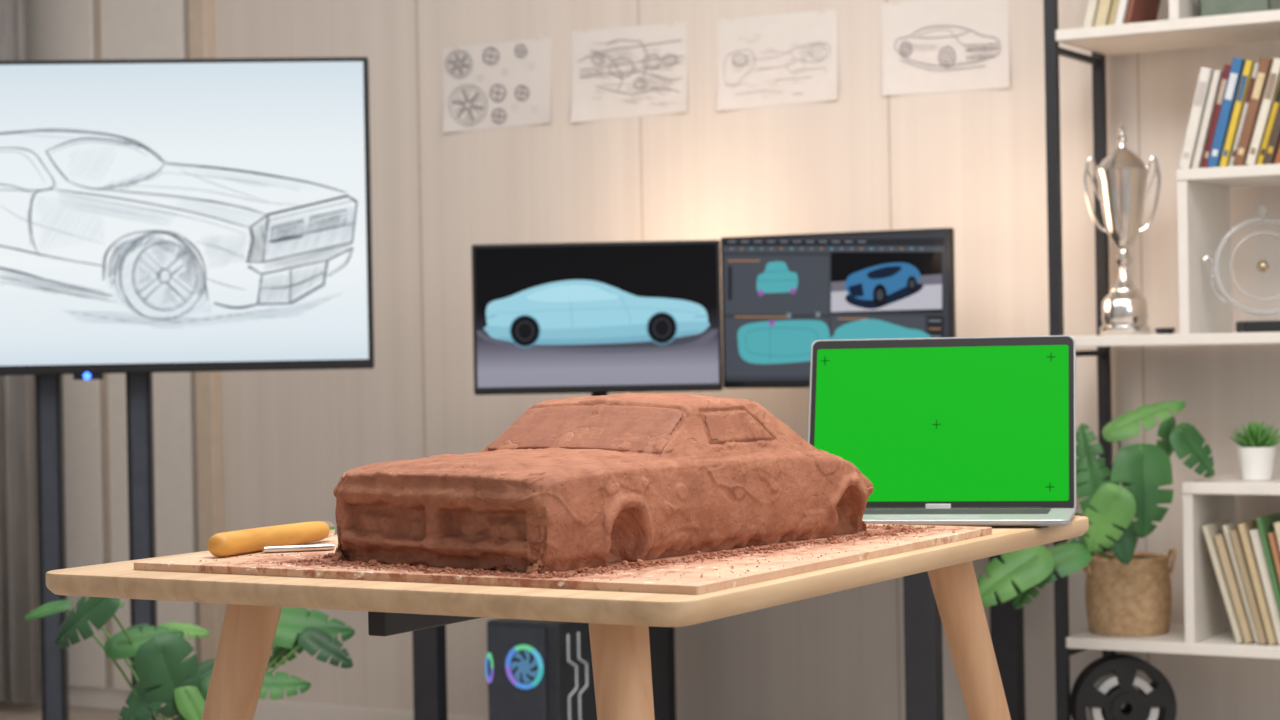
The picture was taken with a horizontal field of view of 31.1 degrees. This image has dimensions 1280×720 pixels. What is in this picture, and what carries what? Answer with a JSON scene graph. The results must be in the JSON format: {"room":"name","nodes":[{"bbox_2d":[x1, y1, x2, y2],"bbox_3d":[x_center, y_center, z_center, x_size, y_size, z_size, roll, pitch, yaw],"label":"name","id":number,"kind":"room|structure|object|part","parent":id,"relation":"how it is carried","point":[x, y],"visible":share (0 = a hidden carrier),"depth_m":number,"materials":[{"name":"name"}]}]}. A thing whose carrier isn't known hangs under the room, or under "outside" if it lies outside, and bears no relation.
{"room":"design studio","nodes":[
{"label":"design studio","id":0,"kind":"room"},
{"bbox_2d":[0,701,177,719],"bbox_3d":[-0.679,1.022,2.355,7.400,0.100,6.330,-1,0,31],"label":"floor","id":1,"kind":"structure","parent":0,"point":[8,711],"depth_m":6.33,"materials":[{"name":"brown wood"}]},
{"bbox_2d":[0,57,373,719],"bbox_3d":[-1.127,0.171,4.877,1.130,1.597,0.650,-1,0,-4],"label":"television","id":2,"kind":"object","parent":1,"relation":"on","point":[205,214],"visible":1,"depth_m":4.81,"materials":[{"name":"black plastic"}]},
{"bbox_3d":[-1.265,0.472,4.861,0.008,0.881,0.004,-1,0,-4],"label":"post rail","id":3,"kind":"part","parent":2,"relation":"part of","materials":[{"name":"black plastic"}]},
{"bbox_3d":[-1.251,0.182,4.883,0.050,1.459,0.040,-1,0,-4],"label":"stand post","id":4,"kind":"part","parent":2,"relation":"part of","materials":[{"name":"metal"}]},
{"bbox_3d":[-1.222,0.471,4.864,0.008,0.881,0.004,-1,0,-4],"label":"post rail","id":5,"kind":"part","parent":2,"relation":"part of","materials":[{"name":"black plastic"}]},
{"bbox_2d":[83,372,90,379],"bbox_3d":[-1.154,0.033,4.799,0.017,0.017,0.017,-1,0,-4],"label":"light","id":6,"kind":"object","parent":2,"relation":"on","point":[86,375],"depth_m":4.80,"materials":[{"name":"blue plastic"}]},
{"bbox_3d":[-1.077,0.468,4.874,0.008,0.881,0.004,-1,0,-4],"label":"post rail","id":7,"kind":"part","parent":2,"relation":"part of","materials":[{"name":"black metal"}]},
{"bbox_3d":[-1.062,0.179,4.896,0.050,1.459,0.040,-1,0,-4],"label":"stand post","id":8,"kind":"part","parent":2,"relation":"part of","materials":[{"name":"metal"}]},
{"bbox_3d":[-1.034,0.467,4.877,0.008,0.881,0.004,-1,0,-4],"label":"post rail","id":9,"kind":"part","parent":2,"relation":"part of","materials":[{"name":"black plastic"}]},
{"bbox_2d":[24,596,354,719],"bbox_3d":[-0.778,0.671,4.053,0.497,0.591,0.372,-1,0,-43],"label":"plant","id":10,"kind":"object","parent":1,"relation":"on","point":[163,677],"visible":0.77,"depth_m":3.93,"materials":[{"name":"green plant"}]},
{"bbox_2d":[46,516,1088,719],"bbox_3d":[-0.018,0.586,2.657,0.780,0.754,1.065,-1,0,31],"label":"work table","id":11,"kind":"object","parent":1,"relation":"on","point":[619,622],"visible":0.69,"depth_m":2.28,"materials":[{"name":"brown wood"}]},
{"bbox_3d":[-0.485,0.604,2.432,0.233,0.738,0.058,-1,0,-13],"label":"leg","id":12,"kind":"part","parent":11,"relation":"part of","materials":[{"name":"brown wood"}]},
{"bbox_3d":[-0.122,0.265,2.743,0.062,0.062,0.584,-1,0,31],"label":"support rail","id":13,"kind":"part","parent":11,"relation":"part of","materials":[{"name":"black metal"}]},
{"bbox_2d":[134,524,991,594],"bbox_3d":[-0.061,0.206,2.528,0.677,0.008,0.696,-1,0,31],"label":"board","id":14,"kind":"object","parent":11,"relation":"on","point":[649,580],"visible":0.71,"depth_m":2.28,"materials":[{"name":"wood"}]},
{"bbox_2d":[208,521,334,556],"bbox_3d":[-0.401,0.195,2.531,0.026,0.026,0.230,-1,0,25],"label":"tool","id":15,"kind":"object","parent":14,"relation":"on","point":[224,544],"visible":0.98,"depth_m":2.50,"materials":[{"name":"orange wood"}]},
{"bbox_2d":[262,544,334,552],"bbox_3d":[-0.370,0.204,2.490,0.078,0.007,0.008,-1,0,-16],"label":"scraper","id":16,"kind":"object","parent":14,"relation":"on","point":[314,547],"visible":1,"depth_m":2.49,"materials":[{"name":"silver metal"}]},
{"bbox_2d":[199,523,961,580],"bbox_3d":[-0.044,0.198,2.518,0.633,0.007,0.689,-1,0,31],"label":"crumbs","id":17,"kind":"object","parent":14,"relation":"on","point":[897,528],"visible":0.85,"depth_m":2.31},
{"bbox_2d":[331,392,873,573],"bbox_3d":[-0.025,0.119,2.499,0.320,0.165,0.584,-1,0,40],"label":"model","id":18,"kind":"object","parent":14,"relation":"on","point":[586,481],"visible":1,"depth_m":2.35},
{"bbox_3d":[0.008,0.596,2.125,0.058,0.738,0.233,-1,0,-15],"label":"leg","id":19,"kind":"part","parent":11,"relation":"part of","materials":[{"name":"brown wood"}]},
{"bbox_2d":[808,335,1075,527],"bbox_3d":[0.368,0.086,2.890,0.346,0.229,0.284,-1,0,13],"label":"laptop","id":20,"kind":"object","parent":11,"relation":"on","point":[949,431],"visible":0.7,"depth_m":2.98,"materials":[{"name":"metal"}]},
{"bbox_3d":[0.470,0.584,2.884,0.233,0.738,0.058,-1,0,-13],"label":"leg","id":21,"kind":"part","parent":11,"relation":"part of","materials":[{"name":"brown wood"}]},
{"bbox_2d":[485,618,668,719],"bbox_3d":[-0.128,0.746,4.960,0.184,0.410,0.461,-1,0,31],"label":"computer tower","id":22,"kind":"object","parent":1,"relation":"on","point":[537,669],"visible":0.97,"depth_m":4.78,"materials":[{"name":"black plastic"}]},
{"bbox_2d":[485,652,492,682],"bbox_3d":[-0.315,0.643,4.803,0.018,0.065,0.004,-1,0,31],"label":"light","id":23,"kind":"object","parent":22,"relation":"attached to","point":[489,657],"depth_m":4.80,"materials":[{"name":"multicoloured plastic"}]},
{"bbox_3d":[-0.254,0.739,4.776,0.144,0.370,0.007,-1,0,31],"label":"panel","id":24,"kind":"part","parent":22,"relation":"part of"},
{"bbox_3d":[-0.239,0.635,4.759,0.067,0.068,0.006,-1,0,31],"label":"fan blade","id":25,"kind":"part","parent":22,"relation":"part of","materials":[{"name":"black"}]},
{"bbox_3d":[-0.128,0.734,4.786,0.006,0.335,0.076,-1,0,31],"label":"trim","id":26,"kind":"part","parent":22,"relation":"part of","materials":[{"name":"silver metal"}]},
{"bbox_2d":[412,471,1078,719],"bbox_3d":[0.211,0.595,4.879,1.255,0.700,0.770,-1,0,31],"label":"computer desk","id":27,"kind":"object","parent":1,"relation":"on","point":[923,649],"visible":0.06,"depth_m":4.89,"materials":[{"name":"laminate"}]},
{"bbox_3d":[-0.451,0.622,4.929,0.064,0.670,0.040,-1,0,31],"label":"leg","id":28,"kind":"part","parent":27,"relation":"part of","materials":[{"name":"black metal"}]},
{"bbox_2d":[471,240,722,395],"bbox_3d":[-0.090,-0.003,5.030,0.538,0.505,0.210,-1,0,1],"label":"computer monitor","id":29,"kind":"object","parent":27,"relation":"on","point":[595,318],"visible":0.85,"depth_m":4.97,"materials":[{"name":"black plastic"}]},
{"bbox_2d":[477,280,717,352],"bbox_3d":[-0.093,-0.094,4.968,0.522,0.159,0.001,-1,0,1],"label":"picture","id":30,"kind":"object","parent":29,"relation":"attached to","point":[514,316],"depth_m":4.97,"materials":[{"name":"blue"}]},
{"bbox_3d":[0.044,0.611,5.356,0.064,0.670,0.040,-1,0,31],"label":"leg","id":31,"kind":"part","parent":27,"relation":"part of","materials":[{"name":"black metal"}]},
{"bbox_2d":[721,228,955,387],"bbox_3d":[0.442,-0.016,4.954,0.530,0.512,0.210,-1,0,27],"label":"computer monitor","id":32,"kind":"object","parent":27,"relation":"on","point":[782,294],"visible":0.85,"depth_m":4.91,"materials":[{"name":"black plastic"}]},
{"bbox_3d":[0.536,0.606,4.343,0.064,0.670,0.040,-1,0,31],"label":"leg","id":33,"kind":"part","parent":27,"relation":"part of","materials":[{"name":"black metal"}]},
{"bbox_3d":[0.785,0.599,4.916,0.064,0.670,0.040,-1,0,31],"label":"leg","id":34,"kind":"part","parent":27,"relation":"part of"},
{"bbox_2d":[1043,0,1279,719],"bbox_3d":[1.378,-0.175,4.472,1.116,2.200,0.302,-1,0,31],"label":"shelving unit","id":35,"kind":"object","parent":1,"relation":"on","point":[1203,194],"visible":0.87,"depth_m":4.59,"materials":[{"name":"white laminate"}]},
{"bbox_3d":[0.837,-0.166,4.631,0.024,2.200,0.022,-1,0,31],"label":"post","id":36,"kind":"part","parent":35,"relation":"part of","materials":[{"name":"black metal"}]},
{"bbox_3d":[0.922,0.591,4.753,0.016,0.012,0.260,-1,0,31],"label":"rail","id":37,"kind":"part","parent":35,"relation":"part of","materials":[{"name":"black metal"}]},
{"bbox_3d":[0.899,-0.628,4.748,0.016,0.012,0.260,-1,0,31],"label":"rail","id":38,"kind":"part","parent":35,"relation":"part of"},
{"bbox_2d":[1082,0,1098,26],"bbox_3d":[0.954,-0.769,4.661,0.070,0.208,0.150,-1,0,31],"label":"book","id":39,"kind":"object","parent":35,"relation":"on","point":[1092,5],"visible":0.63,"depth_m":4.61,"materials":[{"name":"white paper"}]},
{"bbox_3d":[0.911,-0.014,4.751,0.016,0.012,0.260,-1,0,31],"label":"rail","id":40,"kind":"part","parent":35,"relation":"part of","materials":[{"name":"black metal"}]},
{"bbox_2d":[977,401,1213,635],"bbox_3d":[0.914,0.320,4.490,0.307,0.472,0.570,-1,0,40],"label":"potted plant","id":41,"kind":"object","parent":35,"relation":"on","point":[1128,593],"visible":0.9,"depth_m":4.50,"materials":[{"name":"plant"}]},
{"bbox_3d":[0.933,0.280,4.476,0.177,0.296,0.402,-1,0,39],"label":"stem","id":42,"kind":"part","parent":41,"relation":"part of","materials":[{"name":"green plant"}]},
{"bbox_2d":[1094,0,1112,25],"bbox_3d":[0.978,-0.770,4.654,0.074,0.209,0.150,-1,0,31],"label":"book","id":43,"kind":"object","parent":35,"relation":"on","point":[1104,6],"visible":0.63,"depth_m":4.60,"materials":[{"name":"beige paper"}]},
{"bbox_3d":[0.980,-0.169,4.872,0.024,2.200,0.022,-1,0,31],"label":"post","id":44,"kind":"part","parent":35,"relation":"part of","materials":[{"name":"black metal"}]},
{"bbox_2d":[1108,0,1118,24],"bbox_3d":[1.000,-0.770,4.648,0.066,0.207,0.150,-1,0,31],"label":"book","id":45,"kind":"object","parent":35,"relation":"on","point":[1115,3],"visible":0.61,"depth_m":4.59,"materials":[{"name":"beige paper"}]},
{"bbox_2d":[1114,0,1128,24],"bbox_3d":[1.009,-0.770,4.628,0.066,0.207,0.150,-1,0,31],"label":"book","id":46,"kind":"object","parent":35,"relation":"on","point":[1123,4],"visible":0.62,"depth_m":4.57,"materials":[{"name":"white paper"}]},
{"bbox_2d":[1084,124,1160,334],"bbox_3d":[0.983,-0.266,4.681,0.117,0.429,0.110,-1,0,43],"label":"trophy cup","id":47,"kind":"object","parent":35,"relation":"on","point":[1122,176],"visible":0.99,"depth_m":4.65,"materials":[{"name":"silver metal"}]},
{"bbox_3d":[0.927,-0.335,4.680,0.048,0.156,0.008,-1,0,0],"label":"handle","id":48,"kind":"part","parent":47,"relation":"part of","materials":[{"name":"silver metal"}]},
{"bbox_3d":[0.980,-0.435,4.680,0.103,0.091,0.103,-1,0,31],"label":"lid","id":49,"kind":"part","parent":47,"relation":"part of","materials":[{"name":"silver metal"}]},
{"bbox_3d":[0.985,-0.187,4.681,0.053,0.085,0.053,-1,0,31],"label":"stem","id":50,"kind":"part","parent":47,"relation":"part of","materials":[{"name":"silver metal"}]},
{"bbox_3d":[1.037,-0.337,4.680,0.048,0.156,0.008,-1,0,0],"label":"handle","id":51,"kind":"part","parent":47,"relation":"part of","materials":[{"name":"silver metal"}]},
{"bbox_2d":[1070,654,1176,719],"bbox_3d":[0.970,0.696,4.622,0.202,0.202,0.072,-1,0,0],"label":"wheel","id":52,"kind":"object","parent":35,"relation":"on","point":[1104,695],"visible":1,"depth_m":4.59,"materials":[{"name":"black plastic"}]},
{"bbox_2d":[1124,0,1160,23],"bbox_3d":[1.026,-0.770,4.625,0.062,0.206,0.150,-1,0,31],"label":"book","id":53,"kind":"object","parent":35,"relation":"on","point":[1138,10],"visible":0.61,"depth_m":4.61,"materials":[{"name":"red paper"}]},
{"bbox_2d":[1155,328,1174,333],"bbox_3d":[1.047,-0.058,4.588,0.040,0.012,0.040,-1,0,31],"label":"dish","id":54,"kind":"object","parent":35,"relation":"on","point":[1157,330],"visible":0.95,"depth_m":4.57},
{"bbox_3d":[1.115,-0.821,4.617,0.020,0.308,0.294,-1,0,31],"label":"divider panel","id":55,"kind":"part","parent":35,"relation":"part of","materials":[{"name":"white laminate"}]},
{"bbox_2d":[1178,67,1213,168],"bbox_3d":[1.123,-0.474,4.565,0.070,0.199,0.151,-1,0,31],"label":"book","id":56,"kind":"object","parent":35,"relation":"on","point":[1205,74],"visible":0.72,"depth_m":4.50,"materials":[{"name":"white paper"}]},
{"bbox_3d":[1.135,-0.203,4.615,0.020,0.299,0.294,-1,0,31],"label":"divider panel","id":57,"kind":"part","parent":35,"relation":"part of","materials":[{"name":"white laminate"}]},
{"bbox_2d":[1191,70,1222,167],"bbox_3d":[1.144,-0.471,4.560,0.062,0.192,0.150,-1,0,31],"label":"book","id":58,"kind":"object","parent":35,"relation":"on","point":[1217,75],"visible":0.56,"depth_m":4.50,"materials":[{"name":"white paper"}]},
{"bbox_3d":[1.146,0.405,4.618,0.020,0.292,0.294,-1,0,31],"label":"divider panel","id":59,"kind":"part","parent":35,"relation":"part of","materials":[{"name":"white laminate"}]},
{"bbox_2d":[1201,64,1230,167],"bbox_3d":[1.163,-0.476,4.555,0.065,0.202,0.151,-1,0,31],"label":"book","id":60,"kind":"object","parent":35,"relation":"on","point":[1224,79],"visible":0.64,"depth_m":4.49,"materials":[{"name":"paper"}]},
{"bbox_2d":[1202,520,1243,642],"bbox_3d":[1.173,0.436,4.550,0.076,0.229,0.150,-1,0,31],"label":"book","id":61,"kind":"object","parent":35,"relation":"on","point":[1211,530],"visible":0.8,"depth_m":4.49,"materials":[{"name":"beige paper"}]},
{"bbox_2d":[1207,57,1245,166],"bbox_3d":[1.175,-0.482,4.534,0.075,0.213,0.151,-1,0,31],"label":"book","id":62,"kind":"object","parent":35,"relation":"on","point":[1237,65],"visible":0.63,"depth_m":4.47,"materials":[{"name":"blue paper"}]},
{"bbox_2d":[1214,534,1253,642],"bbox_3d":[1.193,0.445,4.545,0.073,0.211,0.150,-1,0,31],"label":"book","id":63,"kind":"object","parent":35,"relation":"on","point":[1220,540],"visible":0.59,"depth_m":4.48,"materials":[{"name":"beige paper"}]},
{"bbox_2d":[1219,60,1255,166],"bbox_3d":[1.195,-0.479,4.529,0.069,0.206,0.151,-1,0,31],"label":"book","id":64,"kind":"object","parent":35,"relation":"on","point":[1249,65],"visible":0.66,"depth_m":4.47,"materials":[{"name":"yellow paper"}]},
{"bbox_2d":[1199,0,1279,16],"bbox_3d":[1.190,-0.700,4.540,0.146,0.062,0.126,-1,0,31],"label":"storage box","id":65,"kind":"object","parent":35,"relation":"on","point":[1206,7],"visible":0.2,"depth_m":4.49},
{"bbox_2d":[1222,519,1258,642],"bbox_3d":[1.208,0.435,4.543,0.070,0.229,0.150,-1,0,31],"label":"book","id":66,"kind":"object","parent":35,"relation":"on","point":[1226,528],"visible":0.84,"depth_m":4.48,"materials":[{"name":"beige paper"}]},
{"bbox_2d":[1202,255,1279,332],"bbox_3d":[1.217,-0.182,4.536,0.218,0.255,0.064,-1,0,0],"label":"glass award","id":67,"kind":"object","parent":35,"relation":"on","point":[1262,266],"visible":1,"depth_m":4.52,"materials":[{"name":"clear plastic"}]},
{"bbox_3d":[1.134,-0.160,4.536,0.051,0.095,0.008,-1,0,0],"label":"handle","id":68,"kind":"part","parent":67,"relation":"part of","materials":[{"name":"glass"}]},
{"bbox_2d":[1228,63,1258,165],"bbox_3d":[1.210,-0.476,4.527,0.065,0.200,0.151,-1,0,31],"label":"book","id":69,"kind":"object","parent":35,"relation":"on","point":[1256,65],"visible":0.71,"depth_m":4.46,"materials":[{"name":"paper"}]},
{"bbox_2d":[1229,529,1267,643],"bbox_3d":[1.216,0.439,4.524,0.070,0.221,0.150,-1,0,31],"label":"book","id":70,"kind":"object","parent":35,"relation":"on","point":[1237,544],"visible":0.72,"depth_m":4.46,"materials":[{"name":"beige paper"}]},
{"bbox_2d":[1233,57,1272,165],"bbox_3d":[1.220,-0.481,4.508,0.078,0.209,0.151,-1,0,31],"label":"book","id":71,"kind":"object","parent":35,"relation":"on","point":[1265,64],"visible":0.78,"depth_m":4.44,"materials":[{"name":"brown paper"}]},
{"bbox_2d":[1230,421,1279,480],"bbox_3d":[1.213,0.177,4.518,0.103,0.118,0.103,-1,0,-4],"label":"potted succulent","id":72,"kind":"object","parent":35,"relation":"on","point":[1256,452],"visible":1,"depth_m":4.49,"materials":[{"name":"white ceramic"}]},
{"bbox_2d":[1237,446,1275,480],"bbox_3d":[1.211,0.203,4.518,0.074,0.066,0.074,-1,0,31],"label":"pot","id":73,"kind":"object","parent":72,"relation":"attached to","point":[1256,462],"depth_m":4.49,"materials":[{"name":"white ceramic"}]},
{"bbox_2d":[1238,520,1276,644],"bbox_3d":[1.233,0.432,4.521,0.071,0.234,0.150,-1,0,31],"label":"book","id":74,"kind":"object","parent":35,"relation":"on","point":[1244,528],"visible":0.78,"depth_m":4.46,"materials":[{"name":"beige paper"}]},
{"bbox_2d":[1245,58,1279,164],"bbox_3d":[1.242,-0.480,4.502,0.076,0.206,0.151,-1,0,31],"label":"book","id":75,"kind":"object","parent":35,"relation":"on","point":[1273,81],"visible":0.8,"depth_m":4.44,"materials":[{"name":"white paper"}]},
{"bbox_2d":[1249,529,1279,644],"bbox_3d":[1.254,0.438,4.516,0.070,0.223,0.150,-1,0,31],"label":"book","id":76,"kind":"object","parent":35,"relation":"on","point":[1255,536],"visible":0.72,"depth_m":4.45,"materials":[{"name":"white paper"}]},
{"bbox_2d":[1256,513,1279,614],"bbox_3d":[1.260,0.426,4.498,0.066,0.246,0.150,-1,0,31],"label":"book","id":77,"kind":"object","parent":35,"relation":"on","point":[1265,524],"visible":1,"depth_m":4.44,"materials":[{"name":"green paper"}]},
{"bbox_2d":[1257,82,1279,164],"bbox_3d":[1.259,-0.474,4.498,0.069,0.195,0.151,-1,0,31],"label":"book","id":78,"kind":"object","parent":35,"relation":"on","point":[1277,97],"visible":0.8,"depth_m":4.44,"materials":[{"name":"yellow paper"}]},
{"bbox_2d":[1262,102,1279,163],"bbox_3d":[1.270,-0.480,4.478,0.079,0.206,0.151,-1,0,31],"label":"book","id":79,"kind":"object","parent":35,"relation":"on","point":[1274,139],"visible":0.95,"depth_m":4.42,"materials":[{"name":"brown paper"}]},
{"bbox_2d":[1268,532,1279,583],"bbox_3d":[1.278,0.440,4.495,0.057,0.217,0.150,-1,0,31],"label":"book","id":80,"kind":"object","parent":35,"relation":"on","point":[1272,537],"visible":0.95,"depth_m":4.44,"materials":[{"name":"orange paper"}]},
{"bbox_2d":[1273,521,1279,549],"bbox_3d":[1.296,0.429,4.491,0.073,0.240,0.150,-1,0,31],"label":"book","id":81,"kind":"object","parent":35,"relation":"on","point":[1277,524],"visible":1,"depth_m":4.44,"materials":[{"name":"beige paper"}]},
{"bbox_2d":[1274,143,1279,163],"bbox_3d":[1.288,-0.475,4.474,0.073,0.195,0.150,-1,0,31],"label":"book","id":82,"kind":"object","parent":35,"relation":"on","point":[1277,157],"visible":1,"depth_m":4.42,"materials":[{"name":"orange paper"}]},
{"bbox_2d":[214,0,1279,719],"bbox_3d":[0.928,-0.419,5.002,7.300,2.700,0.100,-1,0,31],"label":"wall","id":83,"kind":"structure","parent":0,"point":[972,163],"depth_m":5.34,"materials":[{"name":"beige wood"}]},
{"bbox_2d":[25,0,108,688],"bbox_3d":[-1.614,-0.408,6.436,0.268,2.640,0.030,-1,0,31],"label":"wall panel","id":84,"kind":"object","parent":83,"relation":"attached to","point":[55,29],"depth_m":6.39,"materials":[{"name":"beige wood"}]},
{"bbox_2d":[96,0,112,688],"bbox_3d":[-1.484,-0.410,6.364,0.015,2.640,0.020,-1,0,31],"label":"trim","id":85,"kind":"structure","parent":83,"relation":"attached to","point":[98,38],"depth_m":6.36,"materials":[{"name":"beige wood"}]},
{"bbox_2d":[100,0,200,693],"bbox_3d":[-1.340,-0.413,6.270,0.298,2.640,0.035,-1,0,31],"label":"wall panel","id":86,"kind":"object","parent":83,"relation":"attached to","point":[129,29],"depth_m":6.23,"materials":[{"name":"beige wood"}]},
{"bbox_2d":[188,0,224,682],"bbox_3d":[-1.167,-0.415,6.164,0.060,2.640,0.040,-1,0,31],"label":"wall panel","id":87,"kind":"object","parent":83,"relation":"attached to","point":[200,12],"depth_m":6.15,"materials":[{"name":"beige wood"}]},
{"bbox_2d":[10,684,488,719],"bbox_3d":[0.924,0.901,4.959,7.300,0.060,0.012,-1,0,31],"label":"baseboard","id":88,"kind":"structure","parent":83,"relation":"attached to","point":[107,698],"depth_m":6.05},
{"bbox_2d":[415,0,425,457],"bbox_3d":[-0.557,-0.425,5.824,0.008,2.640,0.001,-1,0,31],"label":"trim","id":89,"kind":"structure","parent":83,"relation":"attached to","point":[416,1],"depth_m":5.83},
{"bbox_2d":[443,35,550,132],"bbox_3d":[-0.357,-0.683,5.696,0.323,0.221,0.011,-1,0,31],"label":"drawing sheet","id":90,"kind":"object","parent":83,"relation":"attached to","point":[499,84],"visible":1,"depth_m":5.70,"materials":[{"name":"paper"}]},
{"bbox_2d":[571,20,686,122],"bbox_3d":[-0.028,-0.693,5.500,0.324,0.230,0.011,-1,0,31],"label":"drawing sheet","id":91,"kind":"object","parent":83,"relation":"attached to","point":[631,71],"visible":1,"depth_m":5.50,"materials":[{"name":"paper"}]},
{"bbox_2d":[637,0,646,392],"bbox_3d":[0.004,-0.434,5.492,0.006,2.640,0.001,-1,0,31],"label":"trim","id":92,"kind":"structure","parent":83,"relation":"attached to","point":[638,5],"depth_m":5.49,"materials":[{"name":"beige wood"}]},
{"bbox_2d":[717,7,837,110],"bbox_3d":[0.314,-0.695,5.298,0.312,0.222,0.011,-1,0,31],"label":"drawing sheet","id":93,"kind":"object","parent":83,"relation":"attached to","point":[785,58],"visible":1,"depth_m":5.30,"materials":[{"name":"paper"}]},
{"bbox_2d":[885,0,900,719],"bbox_3d":[0.560,-0.443,5.161,0.006,2.640,0.001,-1,0,31],"label":"trim","id":94,"kind":"structure","parent":83,"relation":"attached to","point":[888,96],"depth_m":5.16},
{"bbox_2d":[881,0,1009,95],"bbox_3d":[0.672,-0.700,5.085,0.306,0.220,0.011,-1,0,31],"label":"drawing sheet","id":95,"kind":"object","parent":83,"relation":"attached to","point":[929,46],"visible":1,"depth_m":5.09,"materials":[{"name":"paper"}]},
{"bbox_2d":[1137,53,1149,683],"bbox_3d":[1.056,-0.451,4.867,0.004,2.640,0.001,-1,0,31],"label":"trim","id":96,"kind":"structure","parent":83,"relation":"attached to","point":[1138,103],"depth_m":4.87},
{"bbox_2d":[1083,547,1175,635],"bbox_3d":[0.995,0.468,4.685,0.183,0.170,0.173,-1,0,31],"label":"basket","id":97,"kind":"object","parent":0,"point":[1134,598],"depth_m":4.62,"materials":[{"name":"wicker"}]},
{"bbox_3d":[-3.843,-0.327,4.212,0.100,2.700,6.330,-1,0,31],"label":"wall","id":98,"kind":"structure","parent":0,"visible":0},
{"bbox_2d":[0,0,38,703],"bbox_3d":[-1.985,-0.337,6.490,0.704,2.570,0.067,-1,0,31],"label":"curtain","id":99,"kind":"object","parent":98,"relation":"hanging from","point":[19,665],"visible":0.62,"depth_m":6.33,"materials":[{"name":"grey fabric"}]}
]}

